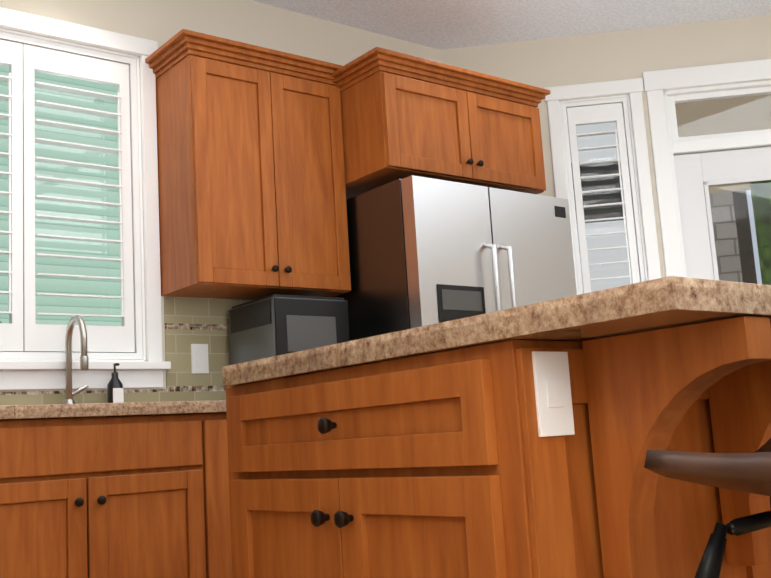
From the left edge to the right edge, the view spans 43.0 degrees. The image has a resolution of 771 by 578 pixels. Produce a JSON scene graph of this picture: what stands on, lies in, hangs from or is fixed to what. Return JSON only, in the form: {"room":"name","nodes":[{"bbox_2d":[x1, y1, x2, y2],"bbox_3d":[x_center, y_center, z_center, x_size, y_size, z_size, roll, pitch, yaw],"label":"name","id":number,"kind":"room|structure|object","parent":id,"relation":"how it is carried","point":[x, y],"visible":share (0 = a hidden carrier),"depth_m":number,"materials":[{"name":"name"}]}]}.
{"room":"kitchen","nodes":[
{"label":"kitchen","id":0,"kind":"room"},
{"bbox_2d":[0,0,439,405],"bbox_3d":[-1.256,0.018,3.690,4.420,2.740,0.128,3,-11,-38],"label":"wall","id":1,"kind":"structure","parent":0,"point":[187,322],"depth_m":4.03,"materials":[{"name":"beige paint"}]},
{"bbox_2d":[0,7,170,389],"bbox_3d":[-1.360,-0.336,3.653,1.095,1.430,0.170,3,-11,-38],"label":"window","id":2,"kind":"structure","parent":1,"relation":"in","point":[32,374],"depth_m":3.83,"materials":[{"name":"white wood"}]},
{"bbox_2d":[0,31,142,359],"bbox_3d":[-1.368,-0.349,3.664,0.909,1.234,0.108,3,-11,-38],"label":"window shutters","id":3,"kind":"object","parent":2,"relation":"attached to","point":[24,334],"visible":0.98,"depth_m":3.75,"materials":[{"name":"white wood"}]},
{"bbox_2d":[191,344,208,373],"bbox_3d":[-0.749,0.282,3.948,0.075,0.120,0.008,3,-11,-38],"label":"outlet","id":4,"kind":"object","parent":1,"relation":"attached to","point":[199,360],"visible":1,"depth_m":3.94,"materials":[{"name":"white plastic"}]},
{"bbox_2d":[145,29,350,299],"bbox_3d":[-0.558,-0.467,4.036,0.757,0.980,0.359,3,-11,-38],"label":"upper cabinet","id":5,"kind":"object","parent":1,"relation":"attached to","point":[251,186],"visible":0.92,"depth_m":3.90,"materials":[{"name":"brown wood"}]},
{"bbox_2d":[331,47,549,199],"bbox_3d":[0.184,-0.664,4.474,1.024,0.485,0.649,3,-11,-38],"label":"upper cabinet","id":6,"kind":"object","parent":1,"relation":"attached to","point":[403,115],"visible":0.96,"depth_m":4.16,"materials":[{"name":"brown wood"}]},
{"bbox_2d":[251,0,770,119],"bbox_3d":[1.527,-1.827,2.065,8.600,0.060,8.400,3,-11,-38],"label":"ceiling","id":7,"kind":"structure","parent":0,"point":[442,24],"depth_m":4.76,"materials":[{"name":"white paint"}]},
{"bbox_2d":[440,15,770,277],"bbox_3d":[2.313,-0.039,4.713,4.020,2.740,0.120,-5,-9,7],"label":"wall","id":8,"kind":"structure","parent":0,"point":[591,58],"depth_m":4.96,"materials":[{"name":"beige paint"}]},
{"bbox_2d":[544,78,660,294],"bbox_3d":[1.104,-0.224,4.869,0.510,1.640,0.170,-5,-9,7],"label":"window","id":9,"kind":"structure","parent":8,"relation":"in","point":[633,89],"depth_m":4.89,"materials":[{"name":"white wood"}]},
{"bbox_2d":[562,97,644,293],"bbox_3d":[1.104,-0.238,4.880,0.324,1.444,0.102,-5,-9,7],"label":"window shutter","id":10,"kind":"object","parent":9,"relation":"attached to","point":[577,114],"visible":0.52,"depth_m":4.90,"materials":[{"name":"white wood"}]},
{"bbox_2d":[642,59,770,276],"bbox_3d":[1.891,0.106,4.699,1.045,2.500,0.211,-5,-9,7],"label":"door frame","id":11,"kind":"structure","parent":8,"relation":"attached to","point":[668,143],"depth_m":4.86,"materials":[{"name":"white wood"}]},
{"bbox_2d":[674,147,770,503],"bbox_3d":[1.904,0.308,4.670,0.817,2.048,0.112,-5,-9,7],"label":"patio door","id":12,"kind":"structure","parent":8,"relation":"in","point":[697,174],"depth_m":4.83,"materials":[{"name":"white wood"}]},
{"bbox_3d":[1.696,0.934,1.631,8.600,0.060,8.400,3,-11,-38],"label":"floor","id":13,"kind":"structure","parent":0,"visible":0},
{"bbox_2d":[0,415,215,577],"bbox_3d":[-1.075,0.872,3.170,0.790,0.873,0.618,3,-11,-38],"label":"base cabinet","id":14,"kind":"object","parent":13,"relation":"on","point":[118,490],"depth_m":3.01,"materials":[{"name":"brown wood"}]},
{"bbox_2d":[0,400,225,418],"bbox_3d":[-1.369,0.403,3.027,3.220,0.040,0.636,3,-11,-38],"label":"countertop","id":15,"kind":"structure","parent":14,"relation":"on","point":[210,407],"depth_m":3.03,"materials":[{"name":"beige stone"}]},
{"bbox_2d":[63,315,88,402],"bbox_3d":[-1.088,0.268,3.511,0.096,0.344,0.189,3,-11,-38],"label":"faucet","id":16,"kind":"object","parent":15,"relation":"on","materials":[{"name":"silver metal"}]},
{"bbox_2d":[107,363,123,402],"bbox_3d":[-1.003,0.364,3.631,0.056,0.179,0.063,3,-11,-38],"label":"soap dispenser","id":17,"kind":"object","parent":15,"relation":"on","point":[115,393],"visible":0.73,"depth_m":3.61,"materials":[{"name":"black plastic"}]},
{"bbox_2d":[228,294,349,386],"bbox_3d":[-0.385,0.256,3.935,0.354,0.412,0.359,3,-11,-38],"label":"microwave","id":18,"kind":"object","parent":15,"relation":"on","point":[270,326],"visible":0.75,"depth_m":3.81,"materials":[{"name":"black metal"}]},
{"bbox_2d":[212,411,231,577],"bbox_3d":[-0.730,0.893,3.439,0.211,0.873,0.618,3,-11,-38],"label":"base cabinet","id":19,"kind":"object","parent":13,"relation":"on","point":[220,471],"depth_m":3.24,"materials":[{"name":"brown wood"}]},
{"bbox_2d":[333,175,576,340],"bbox_3d":[0.332,0.487,4.214,0.915,1.763,0.720,3,-11,-38],"label":"refrigerator","id":20,"kind":"object","parent":13,"relation":"on","point":[424,251],"visible":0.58,"depth_m":3.99,"materials":[{"name":"silver metal"}]},
{"bbox_2d":[223,296,770,577],"bbox_3d":[0.611,0.582,1.978,1.560,0.873,1.117,3,-11,-38],"label":"kitchen island","id":21,"kind":"object","parent":13,"relation":"on","point":[516,442],"depth_m":1.46,"materials":[{"name":"brown wood"}]},
{"bbox_2d":[222,276,770,375],"bbox_3d":[0.641,0.131,2.073,1.620,0.040,1.100,3,-11,-38],"label":"island countertop","id":22,"kind":"structure","parent":21,"relation":"on","point":[705,289],"depth_m":1.30,"materials":[{"name":"beige stone"}]},
{"bbox_2d":[644,438,770,577],"bbox_3d":[0.619,0.413,1.110,0.494,0.944,0.457,-11,-12,41],"label":"bar stool","id":23,"kind":"object","parent":13,"relation":"on","point":[747,472],"visible":1,"depth_m":1.11,"materials":[{"name":"brown wood"}]},
{"label":"outside","id":24,"kind":"structure","parent":0,"visible":0},
{"bbox_2d":[567,94,770,507],"bbox_3d":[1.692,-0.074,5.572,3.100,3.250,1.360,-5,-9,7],"label":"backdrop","id":25,"kind":"structure","parent":24,"point":[718,126],"depth_m":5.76,"materials":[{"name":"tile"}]},
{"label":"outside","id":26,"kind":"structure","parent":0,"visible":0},
{"bbox_2d":[0,65,121,325],"bbox_3d":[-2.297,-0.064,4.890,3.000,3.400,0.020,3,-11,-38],"label":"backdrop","id":27,"kind":"structure","parent":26,"point":[95,191],"depth_m":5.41,"materials":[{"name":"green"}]}
]}

